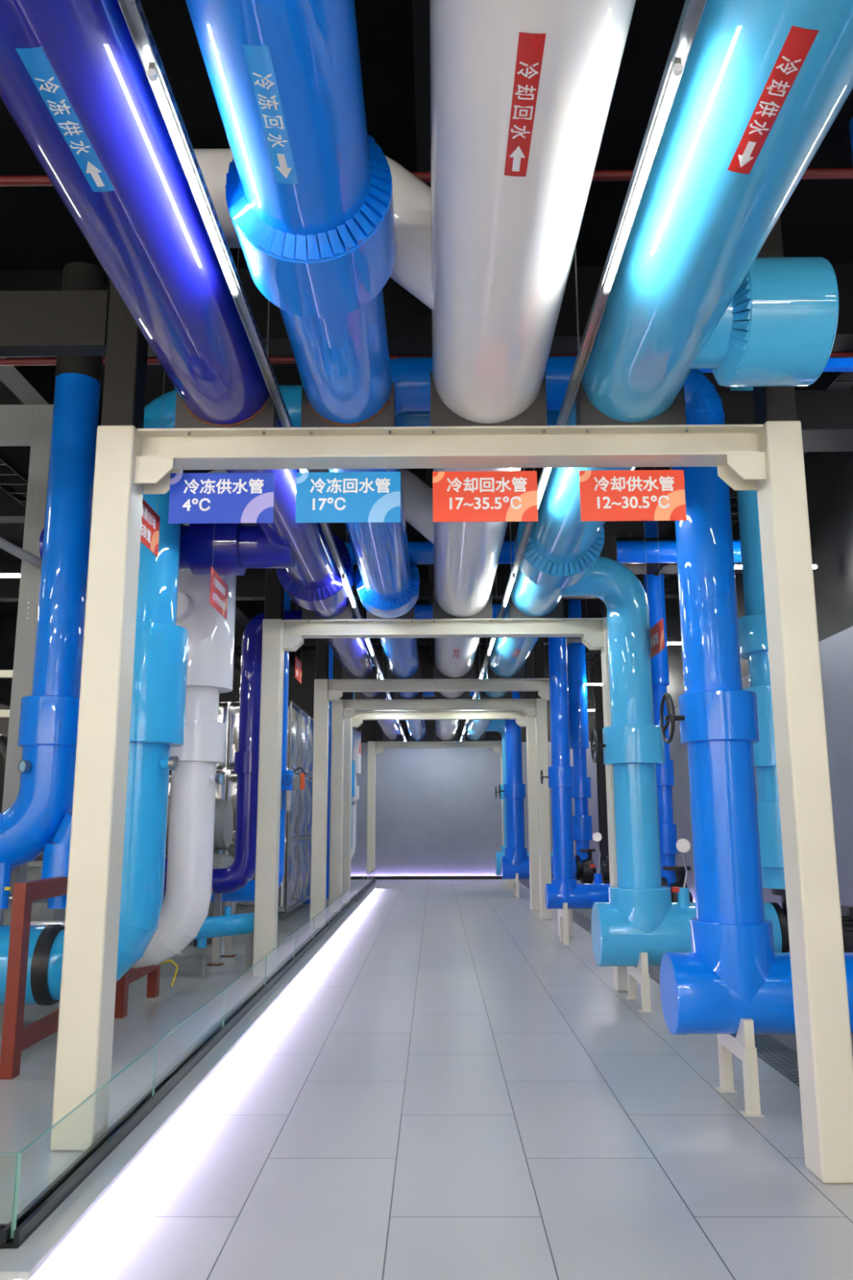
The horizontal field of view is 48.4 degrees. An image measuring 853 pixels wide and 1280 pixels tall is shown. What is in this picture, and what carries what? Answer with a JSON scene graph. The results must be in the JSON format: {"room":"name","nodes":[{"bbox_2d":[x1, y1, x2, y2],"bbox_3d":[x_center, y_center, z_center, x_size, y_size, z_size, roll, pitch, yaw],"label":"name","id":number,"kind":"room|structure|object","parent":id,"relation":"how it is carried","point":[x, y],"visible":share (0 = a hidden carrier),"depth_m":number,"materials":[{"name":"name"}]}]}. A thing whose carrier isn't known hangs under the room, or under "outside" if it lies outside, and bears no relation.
{"room":"chiller plant room","nodes":[
{"label":"chiller plant room","id":0,"kind":"room"},
{"bbox_2d":[0,615,14,735],"bbox_3d":[-10.005,0.609,11.123,0.200,6.300,29.900,0,-11,0],"label":"wall","id":1,"kind":"structure","parent":0,"point":[6,654],"depth_m":22.09,"materials":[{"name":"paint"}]},
{"bbox_2d":[0,880,381,1279],"bbox_3d":[-5.524,3.957,12.830,8.700,0.130,19.915,0,-11,0],"label":"floor","id":2,"kind":"structure","parent":0,"point":[26,1100],"depth_m":5.48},
{"bbox_2d":[0,670,13,717],"bbox_3d":[-6.433,2.131,12.847,2.020,3.470,0.120,0,-11,0],"label":"gantry","id":3,"kind":"object","parent":2,"relation":"on","point":[3,673],"visible":0.02,"depth_m":13.11,"materials":[{"name":"metal"}]},
{"bbox_2d":[0,404,53,1027],"bbox_3d":[-4.609,0.443,7.101,3.380,4.630,0.147,0,-11,0],"label":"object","id":4,"kind":"object","parent":2,"relation":"on","point":[30,425],"visible":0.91,"depth_m":7.20,"materials":[{"name":"metal"}]},
{"bbox_2d":[0,537,41,569],"bbox_3d":[-3.154,-0.779,6.615,0.070,0.407,1.116,-9,-14,39],"label":"diagonal brace","id":5,"kind":"object","parent":4,"relation":"attached to","point":[6,545],"visible":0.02,"depth_m":6.83,"materials":[{"name":"grey paint"}]},
{"bbox_2d":[8,893,48,902],"bbox_3d":[-3.185,2.208,6.481,2.500,0.922,0.064,0,-11,0],"label":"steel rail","id":6,"kind":"object","parent":2,"relation":"on","point":[44,900],"visible":0.02,"depth_m":6.53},
{"bbox_2d":[0,924,64,1005],"bbox_3d":[-5.812,2.191,5.949,7.455,0.772,0.484,0,-11,0],"label":"pipe","id":7,"kind":"object","parent":2,"relation":"on","point":[42,938],"visible":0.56,"depth_m":5.76,"materials":[{"name":"blue metal"}]},
{"bbox_2d":[0,262,107,925],"bbox_3d":[-2.898,-0.437,6.707,1.108,4.740,0.458,0,-11,-2],"label":"riser pipe","id":8,"kind":"object","parent":7,"relation":"attached to","point":[47,734],"visible":0.89,"depth_m":6.54,"materials":[{"name":"blue paint"}]},
{"bbox_2d":[40,811,71,908],"bbox_3d":[-2.369,1.447,6.262,0.323,0.618,0.260,0,-11,0],"label":"pipe","id":9,"kind":"object","parent":8,"relation":"attached to","point":[56,855],"visible":0.35,"depth_m":6.16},
{"bbox_2d":[48,385,559,1000],"bbox_3d":[-0.519,0.238,6.310,3.587,4.075,0.590,0,-11,-1],"label":"riser pipe","id":10,"kind":"object","parent":7,"relation":"attached to","point":[158,698],"visible":0.2,"depth_m":6.04,"materials":[{"name":"metal"}]},
{"bbox_2d":[0,733,66,920],"bbox_3d":[-4.520,1.940,8.448,2.800,2.190,0.880,0,-11,0],"label":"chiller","id":11,"kind":"object","parent":2,"relation":"on","point":[39,911],"visible":0.12,"depth_m":8.18,"materials":[{"name":"grey paint"}]},
{"bbox_2d":[0,876,67,1079],"bbox_3d":[-2.340,2.039,5.981,0.075,1.060,1.230,0,-11,0],"label":"stand","id":12,"kind":"object","parent":2,"relation":"on","point":[15,1038],"visible":0.48,"depth_m":5.43,"materials":[{"name":"paint"}]},
{"bbox_2d":[27,769,236,946],"bbox_3d":[-3.593,2.495,11.388,2.600,2.190,0.880,0,-11,0],"label":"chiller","id":13,"kind":"object","parent":2,"relation":"on","point":[224,815],"visible":0.12,"depth_m":11.30,"materials":[{"name":"grey paint"}]},
{"bbox_2d":[114,964,159,1017],"bbox_3d":[-2.245,2.679,7.391,0.075,0.330,0.920,0,-11,0],"label":"stand","id":14,"kind":"object","parent":2,"relation":"on","point":[132,975],"visible":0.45,"depth_m":7.12,"materials":[{"name":"paint"}]},
{"bbox_2d":[30,568,236,968],"bbox_3d":[-2.343,0.921,7.397,1.589,3.154,0.609,0,-11,-3],"label":"riser pipe","id":15,"kind":"object","parent":14,"relation":"on","point":[211,649],"visible":0.69,"depth_m":7.30,"materials":[{"name":"metal"}]},
{"bbox_2d":[160,959,177,986],"bbox_3d":[-2.054,2.652,7.557,0.147,0.206,0.016,0,-11,0],"label":"hose","id":16,"kind":"object","parent":2,"relation":"on","point":[169,960],"visible":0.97,"depth_m":7.56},
{"bbox_2d":[0,868,376,1248],"bbox_3d":[-2.179,3.737,12.848,1.791,0.286,19.602,0,-11,0],"label":"glass balustrade","id":17,"kind":"object","parent":2,"relation":"on","point":[22,1225],"visible":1,"depth_m":4.57,"materials":[{"name":"glass"}]},
{"bbox_2d":[207,888,235,965],"bbox_3d":[-2.106,2.882,9.646,0.140,0.770,1.090,0,-11,0],"label":"stand","id":18,"kind":"object","parent":2,"relation":"on","point":[215,951],"visible":0.48,"depth_m":9.54,"materials":[{"name":"metal"}]},
{"bbox_2d":[210,589,293,902],"bbox_3d":[-2.182,0.882,10.517,1.451,3.914,0.282,0,-11,0],"label":"riser pipe","id":19,"kind":"object","parent":18,"relation":"on","point":[246,894],"visible":0.34,"depth_m":10.28,"materials":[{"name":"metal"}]},
{"bbox_2d":[293,767,306,790],"bbox_3d":[-1.395,1.518,10.392,0.151,0.245,0.120,0,-11,0],"label":"valve actuator","id":20,"kind":"object","parent":19,"relation":"attached to","point":[299,784],"visible":1,"depth_m":10.33,"materials":[{"name":"grey paint"}]},
{"bbox_2d":[193,906,253,978],"bbox_3d":[-1.978,2.789,8.757,0.930,0.620,0.190,7,-13,-32],"label":"pipe","id":21,"kind":"object","parent":2,"relation":"on","point":[228,924],"visible":0.69,"depth_m":8.80,"materials":[{"name":"metal"}]},
{"bbox_2d":[162,857,167,902],"bbox_3d":[-2.672,2.332,8.641,0.890,0.720,0.220,0,-11,0],"label":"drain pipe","id":22,"kind":"object","parent":21,"relation":"attached to","point":[166,858],"visible":0.03,"depth_m":8.56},
{"bbox_2d":[165,701,313,921],"bbox_3d":[-3.329,2.708,15.042,2.806,3.134,2.976,0,-11,0],"label":"water tank","id":23,"kind":"object","parent":2,"relation":"on","point":[294,890],"visible":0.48,"depth_m":13.91,"materials":[{"name":"silver metal"}]},
{"bbox_2d":[303,644,333,903],"bbox_3d":[-1.914,2.155,16.811,0.670,4.867,0.260,0,-11,0],"label":"riser pipe","id":24,"kind":"object","parent":2,"relation":"on","point":[331,651],"visible":0.1,"depth_m":16.61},
{"bbox_2d":[351,692,355,848],"bbox_3d":[-2.264,2.379,20.436,1.508,5.152,0.520,0,-11,0],"label":"riser pipe","id":25,"kind":"object","parent":2,"relation":"on","point":[353,802],"visible":0.14,"depth_m":20.21,"materials":[{"name":"metal"}]},
{"bbox_2d":[351,692,361,859],"bbox_3d":[-2.243,2.566,21.419,1.531,5.154,0.512,0,-11,0],"label":"riser pipe","id":26,"kind":"object","parent":2,"relation":"on","point":[357,735],"visible":0.18,"depth_m":21.18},
{"bbox_2d":[294,651,302,683],"bbox_3d":[-1.555,-0.983,11.734,0.008,3.000,0.540,0,-11,0],"label":"sign","id":27,"kind":"object","parent":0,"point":[298,664],"visible":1,"depth_m":11.46,"materials":[{"name":"red paint"}]},
{"bbox_2d":[218,648,600,875],"bbox_3d":[-2.468,3.380,25.847,14.600,6.300,0.200,0,-11,0],"label":"wall","id":28,"kind":"structure","parent":0,"point":[438,812],"depth_m":25.55,"materials":[{"name":"grey concrete"}]},
{"bbox_2d":[0,357,292,666],"bbox_3d":[-3.989,-2.294,11.619,0.250,0.450,29.900,0,-11,0],"label":"trim","id":29,"kind":"structure","parent":28,"relation":"attached to","point":[32,384],"depth_m":9.56,"materials":[{"name":"black paint"}]},
{"bbox_2d":[412,0,434,665],"bbox_3d":[0.110,-2.314,11.585,0.250,0.450,29.900,0,-11,0],"label":"trim","id":30,"kind":"structure","parent":28,"relation":"attached to","point":[420,8],"depth_m":5.61,"materials":[{"name":"black paint"}]},
{"bbox_2d":[351,875,580,879],"bbox_3d":[-2.459,6.308,25.158,14.600,0.090,0.060,0,-11,0],"label":"baseboard","id":31,"kind":"structure","parent":28,"relation":"attached to","point":[353,877],"depth_m":25.11,"materials":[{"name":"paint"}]},
{"bbox_2d":[585,351,852,662],"bbox_3d":[4.110,-2.334,11.551,0.250,0.450,29.900,0,-11,0],"label":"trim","id":32,"kind":"structure","parent":28,"relation":"attached to","point":[846,375],"depth_m":9.48,"materials":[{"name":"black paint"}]},
{"bbox_2d":[0,0,852,649],"bbox_3d":[-2.615,-2.620,11.668,14.600,0.200,29.900,0,-11,0],"label":"ceiling","id":33,"kind":"structure","parent":0,"point":[37,231],"depth_m":6.77,"materials":[{"name":"black paint"}]},
{"bbox_2d":[0,573,20,577],"bbox_3d":[-5.115,-1.648,11.150,1.200,1.887,0.033,0,-11,0],"label":"tube","id":34,"kind":"object","parent":33,"relation":"hanging from","point":[2,575],"visible":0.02,"depth_m":10.96,"materials":[{"name":"grey paint"}]},
{"bbox_2d":[0,574,20,577],"bbox_3d":[-5.112,-0.738,10.977,1.160,0.032,0.031,0,-11,0],"label":"diffuser","id":35,"kind":"object","parent":34,"relation":"attached to","point":[1,575],"depth_m":10.96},
{"bbox_2d":[0,449,241,671],"bbox_3d":[-4.809,-2.014,12.143,0.410,0.800,30.820,0,-11,0],"label":"cable tray","id":36,"kind":"object","parent":33,"relation":"hanging from","point":[4,458],"visible":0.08,"depth_m":11.04,"materials":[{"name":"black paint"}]},
{"bbox_2d":[140,370,164,557],"bbox_3d":[-1.679,-2.064,5.904,0.008,3.050,0.560,0,-11,0],"label":"sign","id":37,"kind":"object","parent":33,"relation":"hanging from","point":[150,520],"visible":0.53,"depth_m":5.74,"materials":[{"name":"red paint"}]},
{"bbox_2d":[209,259,238,619],"bbox_3d":[-1.545,-1.751,7.314,0.008,3.140,0.550,0,-11,0],"label":"sign","id":38,"kind":"object","parent":33,"relation":"hanging from","point":[218,587],"visible":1,"depth_m":7.01,"materials":[{"name":"red paint"}]},
{"bbox_2d":[0,168,852,186],"bbox_3d":[-2.669,-3.146,5.610,14.400,1.028,0.056,0,-11,0],"label":"pipe","id":39,"kind":"object","parent":33,"relation":"hanging from","point":[811,173],"visible":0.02,"depth_m":5.47,"materials":[{"name":"metal"}]},
{"bbox_2d":[0,352,852,365],"bbox_3d":[-2.647,-2.747,7.977,14.400,0.928,0.056,0,-11,0],"label":"pipe","id":40,"kind":"object","parent":33,"relation":"hanging from","point":[150,361],"visible":0.02,"depth_m":7.87,"materials":[{"name":"metal"}]},
{"bbox_2d":[0,263,852,357],"bbox_3d":[-2.645,-2.837,8.249,14.600,0.650,0.300,0,-11,0],"label":"beam","id":41,"kind":"structure","parent":33,"relation":"attached to","point":[409,332],"depth_m":8.09,"materials":[{"name":"black paint"}]},
{"bbox_2d":[583,604,602,685],"bbox_3d":[3.898,0.025,20.114,1.200,1.887,0.033,0,-11,0],"label":"tube","id":42,"kind":"object","parent":33,"relation":"hanging from","point":[584,683],"visible":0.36,"depth_m":19.94,"materials":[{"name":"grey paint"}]},
{"bbox_2d":[644,466,665,658],"bbox_3d":[2.064,-1.445,8.826,0.008,3.200,0.600,0,-11,0],"label":"sign","id":43,"kind":"object","parent":33,"relation":"hanging from","point":[657,633],"visible":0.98,"depth_m":8.49,"materials":[{"name":"red paint"}]},
{"bbox_2d":[630,532,681,644],"bbox_3d":[3.855,-0.852,15.497,1.200,1.887,0.033,0,-11,0],"label":"tube","id":44,"kind":"object","parent":33,"relation":"hanging from","point":[668,642],"visible":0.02,"depth_m":15.32,"materials":[{"name":"grey paint"}]},
{"bbox_2d":[585,348,852,670],"bbox_3d":[3.891,-2.056,12.071,0.410,0.800,30.820,0,-11,0],"label":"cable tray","id":45,"kind":"object","parent":33,"relation":"hanging from","point":[832,379],"visible":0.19,"depth_m":11.89,"materials":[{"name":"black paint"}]},
{"bbox_2d":[734,564,818,568],"bbox_3d":[3.813,-1.729,10.879,1.200,1.887,0.033,0,-11,0],"label":"tube","id":46,"kind":"object","parent":33,"relation":"hanging from","point":[736,566],"visible":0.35,"depth_m":10.70,"materials":[{"name":"grey paint"}]},
{"bbox_2d":[734,565,817,568],"bbox_3d":[3.816,-0.819,10.706,1.160,0.032,0.031,0,-11,0],"label":"diffuser","id":47,"kind":"object","parent":46,"relation":"attached to","point":[735,566],"depth_m":10.69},
{"bbox_2d":[40,879,852,1279],"bbox_3d":[-3.835,3.624,10.493,12.120,0.100,29.900,0,-11,0],"label":"floor","id":48,"kind":"structure","parent":0,"point":[452,1088],"depth_m":4.63,"materials":[{"name":"tile"}]},
{"bbox_2d":[366,720,508,884],"bbox_3d":[0.287,3.158,23.787,3.519,5.750,0.220,0,-11,0],"label":"frame","id":49,"kind":"object","parent":48,"relation":"on","point":[374,747],"visible":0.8,"depth_m":23.81,"materials":[{"name":"beige paint"}]},
{"bbox_2d":[252,520,628,991],"bbox_3d":[0.153,0.406,9.296,3.519,5.750,0.220,0,-11,0],"label":"frame","id":50,"kind":"object","parent":48,"relation":"on","point":[280,635],"visible":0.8,"depth_m":9.30,"materials":[{"name":"beige paint"}]},
{"bbox_2d":[328,637,552,919],"bbox_3d":[0.210,1.587,15.515,3.519,5.750,0.220,0,-11,0],"label":"frame","id":51,"kind":"object","parent":48,"relation":"on","point":[536,708],"visible":0.68,"depth_m":15.43,"materials":[{"name":"beige paint"}]},
{"bbox_2d":[342,647,539,910],"bbox_3d":[0.225,1.880,17.057,3.519,5.750,0.220,0,-11,0],"label":"frame","id":52,"kind":"object","parent":48,"relation":"on","point":[522,719],"visible":0.45,"depth_m":16.94,"materials":[{"name":"beige paint"}]},
{"bbox_2d":[309,524,573,937],"bbox_3d":[0.190,1.162,13.275,3.519,5.750,0.220,0,-11,0],"label":"frame","id":53,"kind":"object","parent":48,"relation":"on","point":[326,690],"visible":0.61,"depth_m":13.31,"materials":[{"name":"beige paint"}]},
{"bbox_2d":[49,38,852,1182],"bbox_3d":[0.110,-0.462,4.726,3.519,5.750,0.220,0,-11,0],"label":"frame","id":54,"kind":"object","parent":48,"relation":"on","point":[131,458],"visible":0.88,"depth_m":4.58,"materials":[{"name":"beige paint"}]},
{"bbox_2d":[0,289,109,356],"bbox_3d":[-5.787,-1.641,5.007,8.260,0.310,0.120,0,-11,0],"label":"tie beam","id":55,"kind":"structure","parent":54,"relation":"attached to","point":[33,322],"depth_m":4.92,"materials":[{"name":"grey paint"}]},
{"bbox_2d":[0,0,404,741],"bbox_3d":[-1.722,-0.086,11.153,2.170,0.735,29.810,0,-11,0],"label":"pipe","id":56,"kind":"object","parent":54,"relation":"attached to","point":[74,82],"visible":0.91,"depth_m":3.31,"materials":[{"name":"metal"}]},
{"bbox_2d":[212,610,302,893],"bbox_3d":[-1.945,1.094,9.582,1.940,2.844,0.310,0,-11,0],"label":"riser pipe","id":57,"kind":"object","parent":56,"relation":"attached to","point":[242,871],"visible":0.68,"depth_m":9.43,"materials":[{"name":"metal"}]},
{"bbox_2d":[168,467,274,524],"bbox_3d":[-1.051,-0.747,4.864,0.535,0.310,0.008,0,-11,0],"label":"hanging sign","id":58,"kind":"object","parent":54,"relation":"hanging from","point":[197,497],"visible":1,"depth_m":4.86,"materials":[{"name":"blue paint"}]},
{"bbox_2d":[185,0,426,740],"bbox_3d":[-0.343,-0.115,11.146,0.600,0.600,29.810,0,-11,0],"label":"pipe","id":59,"kind":"object","parent":54,"relation":"attached to","point":[308,192],"visible":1,"depth_m":3.24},
{"bbox_2d":[414,604,609,909],"bbox_3d":[1.262,1.480,12.533,3.420,4.009,0.334,0,-11,0],"label":"riser pipe","id":60,"kind":"object","parent":59,"relation":"attached to","point":[563,887],"visible":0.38,"depth_m":12.31,"materials":[{"name":"blue metal"}]},
{"bbox_2d":[589,832,602,884],"bbox_3d":[2.195,2.884,12.267,0.156,0.778,0.183,0,-11,0],"label":"pressure gauge","id":61,"kind":"object","parent":60,"relation":"attached to","point":[597,837],"visible":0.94,"depth_m":12.25,"materials":[{"name":"metal"}]},
{"bbox_2d":[594,873,601,884],"bbox_3d":[2.218,3.148,12.258,0.100,0.255,0.100,0,-11,0],"label":"socket","id":62,"kind":"object","parent":61,"relation":"attached to","point":[597,877],"depth_m":12.23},
{"bbox_2d":[295,466,400,523],"bbox_3d":[-0.401,-0.750,4.858,0.535,0.310,0.006,0,-11,0],"label":"hanging sign","id":63,"kind":"object","parent":54,"relation":"hanging from","point":[325,496],"visible":1,"depth_m":4.85,"materials":[{"name":"blue paint"}]},
{"bbox_2d":[182,0,635,740],"bbox_3d":[-0.658,-0.345,11.192,2.630,0.940,29.810,0,-11,0],"label":"pipe","id":64,"kind":"object","parent":54,"relation":"attached to","point":[522,91],"visible":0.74,"depth_m":3.27,"materials":[{"name":"metal"}]},
{"bbox_2d":[432,466,537,522],"bbox_3d":[0.299,-0.754,4.853,0.535,0.310,0.008,0,-11,0],"label":"hanging sign","id":65,"kind":"object","parent":54,"relation":"hanging from","point":[457,495],"visible":1,"depth_m":4.85,"materials":[{"name":"orange paint"}]},
{"bbox_2d":[579,464,686,521],"bbox_3d":[1.052,-0.757,4.847,0.535,0.310,0.008,0,-11,0],"label":"hanging sign","id":66,"kind":"object","parent":54,"relation":"hanging from","point":[605,495],"visible":1,"depth_m":4.84,"materials":[{"name":"orange paint"}]},
{"bbox_2d":[462,0,852,751],"bbox_3d":[1.419,0.052,11.096,1.290,1.109,29.812,0,-11,1],"label":"pipe","id":67,"kind":"object","parent":54,"relation":"on","point":[763,83],"visible":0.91,"depth_m":3.60,"materials":[{"name":"metal"}]},
{"bbox_2d":[507,879,514,890],"bbox_3d":[1.900,5.384,21.354,0.100,0.458,0.624,0,-11,0],"label":"stand","id":68,"kind":"object","parent":48,"relation":"on","point":[510,881],"visible":0.51,"depth_m":21.06,"materials":[{"name":"beige paint"}]},
{"bbox_2d":[494,737,552,875],"bbox_3d":[2.329,3.784,21.654,1.540,3.089,0.528,0,-11,0],"label":"riser pipe","id":69,"kind":"object","parent":68,"relation":"on","point":[499,855],"visible":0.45,"depth_m":21.52,"materials":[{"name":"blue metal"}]},
{"bbox_2d":[512,873,519,897],"bbox_3d":[1.831,5.003,19.391,0.100,0.474,0.554,0,-11,0],"label":"stand","id":70,"kind":"object","parent":48,"relation":"on","point":[516,882],"visible":0.98,"depth_m":19.16,"materials":[{"name":"beige paint"}]},
{"bbox_2d":[422,691,577,879],"bbox_3d":[1.306,2.882,19.799,3.467,4.106,0.458,0,-11,0],"label":"riser pipe","id":71,"kind":"object","parent":70,"relation":"on","point":[516,860],"visible":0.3,"depth_m":19.53,"materials":[{"name":"blue metal"}]},
{"bbox_2d":[558,902,570,945],"bbox_3d":[1.754,3.607,12.124,0.100,0.505,0.414,0,-11,0],"label":"stand","id":72,"kind":"object","parent":48,"relation":"on","point":[563,913],"visible":0.98,"depth_m":11.95,"materials":[{"name":"beige paint"}]},
{"bbox_2d":[626,951,653,1012],"bbox_3d":[1.796,2.862,8.072,0.100,0.457,0.628,0,-11,0],"label":"stand","id":73,"kind":"object","parent":48,"relation":"on","point":[640,973],"visible":0.77,"depth_m":7.81,"materials":[{"name":"beige paint"}]},
{"bbox_2d":[591,607,782,966],"bbox_3d":[2.199,1.263,8.372,1.495,3.091,0.532,0,-11,0],"label":"riser pipe","id":74,"kind":"object","parent":73,"relation":"on","point":[640,914],"visible":0.88,"depth_m":8.16,"materials":[{"name":"blue metal"}]},
{"bbox_2d":[671,838,690,907],"bbox_3d":[2.176,2.091,8.091,0.156,0.778,0.183,0,-11,0],"label":"pressure gauge","id":75,"kind":"object","parent":74,"relation":"attached to","point":[682,845],"visible":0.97,"depth_m":8.08,"materials":[{"name":"metal"}]},
{"bbox_2d":[677,887,689,907],"bbox_3d":[2.199,2.301,8.093,0.100,0.365,0.100,0,-11,0],"label":"socket","id":76,"kind":"object","parent":75,"relation":"attached to","point":[683,893],"depth_m":8.07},
{"bbox_2d":[518,879,799,1087],"bbox_3d":[2.375,3.568,10.447,0.300,0.053,29.900,0,-11,0],"label":"trench cover","id":77,"kind":"object","parent":48,"relation":"on","point":[775,1053],"visible":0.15,"depth_m":6.43,"materials":[{"name":"metal"}]},
{"bbox_2d":[715,1017,764,1116],"bbox_3d":[1.731,2.326,5.304,0.100,0.478,0.536,0,-11,0],"label":"stand","id":78,"kind":"object","parent":48,"relation":"on","point":[742,1044],"visible":0.78,"depth_m":5.10,"materials":[{"name":"beige paint"}]},
{"bbox_2d":[390,355,852,1035],"bbox_3d":[1.176,0.203,5.712,3.465,4.095,0.450,0,-11,0],"label":"riser pipe","id":79,"kind":"object","parent":78,"relation":"on","point":[732,971],"visible":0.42,"depth_m":5.44,"materials":[{"name":"blue metal"}]},
{"bbox_2d":[343,539,742,564],"bbox_3d":[0.842,-1.068,11.596,6.300,0.340,0.340,0,-11,0],"label":"pipe","id":80,"kind":"object","parent":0,"point":[421,553],"visible":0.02,"depth_m":11.47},
{"bbox_2d":[528,879,852,1053],"bbox_3d":[3.615,3.588,10.431,2.180,0.100,29.900,0,-11,0],"label":"floor","id":81,"kind":"structure","parent":0,"point":[789,1040],"depth_m":6.82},
{"bbox_2d":[574,848,609,884],"bbox_3d":[3.636,4.761,19.421,1.400,0.950,0.580,0,-11,0],"label":"pump","id":82,"kind":"object","parent":81,"relation":"on","point":[586,874],"visible":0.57,"depth_m":19.25,"materials":[{"name":"grey paint"}]},
{"bbox_2d":[566,599,592,863],"bbox_3d":[3.206,1.948,19.959,0.420,5.680,0.420,-6,-12,30],"label":"pipe","id":83,"kind":"object","parent":82,"relation":"attached to","point":[576,653],"visible":0.85,"depth_m":19.80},
{"bbox_2d":[592,654,608,879],"bbox_3d":[4.311,3.145,23.386,0.320,5.600,0.320,0,-11,0],"label":"steel column","id":84,"kind":"structure","parent":81,"relation":"on","point":[597,665],"depth_m":23.31,"materials":[{"name":"metal"}]},
{"bbox_2d":[661,865,693,902],"bbox_3d":[3.568,3.380,12.151,1.400,0.950,0.580,0,-11,0],"label":"pump","id":85,"kind":"object","parent":81,"relation":"on","point":[680,870],"visible":0.2,"depth_m":12.07,"materials":[{"name":"grey paint"}]},
{"bbox_2d":[643,520,678,887],"bbox_3d":[3.109,0.568,12.689,0.270,5.680,0.270,0,-11,0],"label":"pipe","id":86,"kind":"object","parent":85,"relation":"attached to","point":[660,662],"visible":0.48,"depth_m":12.53,"materials":[{"name":"metal"}]},
{"bbox_2d":[769,888,852,952],"bbox_3d":[3.531,2.611,8.103,1.400,0.950,0.580,0,-11,0],"label":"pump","id":87,"kind":"object","parent":81,"relation":"on","point":[846,910],"visible":0.17,"depth_m":7.99,"materials":[{"name":"grey paint"}]},
{"bbox_2d":[729,386,785,888],"bbox_3d":[3.121,-0.427,8.684,0.600,5.220,0.600,0,-11,0],"label":"pipe","id":88,"kind":"object","parent":87,"relation":"on","point":[753,630],"visible":0.29,"depth_m":8.36,"materials":[{"name":"metal"}]},
{"bbox_3d":[3.505,2.085,5.333,1.400,0.950,0.580,0,-11,0],"label":"pump","id":89,"kind":"object","parent":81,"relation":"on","visible":0},
{"bbox_2d":[848,116,852,162],"bbox_3d":[3.045,-0.924,5.909,0.480,5.280,0.480,0,-11,0],"label":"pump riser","id":90,"kind":"object","parent":89,"relation":"on","point":[851,124],"visible":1,"depth_m":6.40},
{"bbox_2d":[665,386,852,914],"bbox_3d":[4.795,0.536,11.000,0.200,6.300,29.900,0,-11,0],"label":"wall","id":91,"kind":"structure","parent":0,"point":[828,474],"depth_m":10.98,"materials":[{"name":"black concrete"}]},
{"bbox_2d":[2,614,601,647],"bbox_3d":[-2.517,-0.206,22.100,14.600,0.650,0.300,0,-11,0],"label":"trim","id":92,"kind":"structure","parent":91,"relation":"attached to","point":[10,624],"depth_m":21.96,"materials":[{"name":"black paint"}]},
{"bbox_2d":[0,563,679,601],"bbox_3d":[-2.559,-1.083,17.483,14.600,0.650,0.300,0,-11,0],"label":"ceiling beam","id":93,"kind":"structure","parent":91,"relation":"attached to","point":[251,586],"depth_m":17.33,"materials":[{"name":"metal"}]},
{"bbox_2d":[0,466,737,523],"bbox_3d":[-2.602,-1.960,12.866,14.600,0.650,0.300,0,-11,0],"label":"trim","id":94,"kind":"structure","parent":91,"relation":"attached to","point":[11,511],"depth_m":12.73,"materials":[{"name":"black paint"}]},
{"bbox_2d":[117,0,406,741],"bbox_3d":[-0.685,-1.050,11.352,0.042,2.215,29.900,0,-11,0],"label":"light fixture","id":95,"kind":"object","parent":94,"relation":"hanging from","point":[133,13],"visible":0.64,"depth_m":3.48,"materials":[{"name":"metal"}]},
{"bbox_2d":[146,62,239,297],"bbox_3d":[-0.756,-1.472,3.178,0.025,0.045,1.130,0,-11,0],"label":"tube","id":96,"kind":"object","parent":95,"relation":"attached to","point":[153,73],"visible":1,"depth_m":3.01,"materials":[{"name":"grey paint"}]},
{"bbox_2d":[341,573,355,608],"bbox_3d":[-0.705,-0.437,8.630,0.025,0.045,1.130,0,-11,0],"label":"tube","id":97,"kind":"object","parent":95,"relation":"attached to","point":[343,577],"visible":1,"depth_m":8.52,"materials":[{"name":"grey paint"}]},
{"bbox_2d":[459,0,706,741],"bbox_3d":[0.770,-1.058,11.340,0.042,2.215,29.900,0,-11,0],"label":"light fixture","id":98,"kind":"object","parent":94,"relation":"hanging from","point":[693,10],"visible":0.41,"depth_m":3.65,"materials":[{"name":"metal"}]},
{"bbox_2d":[503,573,515,607],"bbox_3d":[0.750,-0.444,8.618,0.025,0.045,1.130,0,-11,0],"label":"tube","id":99,"kind":"object","parent":98,"relation":"attached to","point":[513,575],"visible":1,"depth_m":8.51,"materials":[{"name":"grey paint"}]},
{"bbox_2d":[537,467,551,507],"bbox_3d":[0.725,-0.957,5.916,0.025,0.045,1.130,0,-11,0],"label":"tube","id":100,"kind":"object","parent":98,"relation":"attached to","point":[547,472],"visible":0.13,"depth_m":5.85,"materials":[{"name":"white plastic"}]},
{"bbox_2d":[603,57,683,294],"bbox_3d":[0.699,-1.479,3.165,0.025,0.045,1.130,0,-11,0],"label":"tube","id":101,"kind":"object","parent":98,"relation":"attached to","point":[677,68],"visible":1,"depth_m":3.00,"materials":[{"name":"grey paint"}]},
{"bbox_2d":[566,617,681,643],"bbox_3d":[3.532,-0.168,17.049,2.380,0.390,0.540,0,-11,0],"label":"duct","id":102,"kind":"object","parent":91,"relation":"attached to","point":[673,624],"visible":0.02,"depth_m":16.81,"materials":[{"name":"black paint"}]},
{"bbox_2d":[616,535,742,576],"bbox_3d":[3.487,-1.082,12.236,2.380,0.390,0.540,0,-11,0],"label":"duct","id":103,"kind":"object","parent":91,"relation":"attached to","point":[637,568],"visible":0.06,"depth_m":12.08,"materials":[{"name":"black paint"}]},
{"bbox_2d":[697,357,852,373],"bbox_3d":[3.216,-2.393,7.448,2.830,0.660,0.200,0,-11,0],"label":"beam","id":104,"kind":"structure","parent":91,"relation":"attached to","point":[833,364],"depth_m":7.37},
{"bbox_2d":[716,390,852,452],"bbox_3d":[3.449,-1.866,8.109,2.380,0.390,0.540,0,-11,0],"label":"ceiling beam","id":105,"kind":"structure","parent":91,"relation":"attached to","point":[825,417],"depth_m":7.88,"materials":[{"name":"black paint"}]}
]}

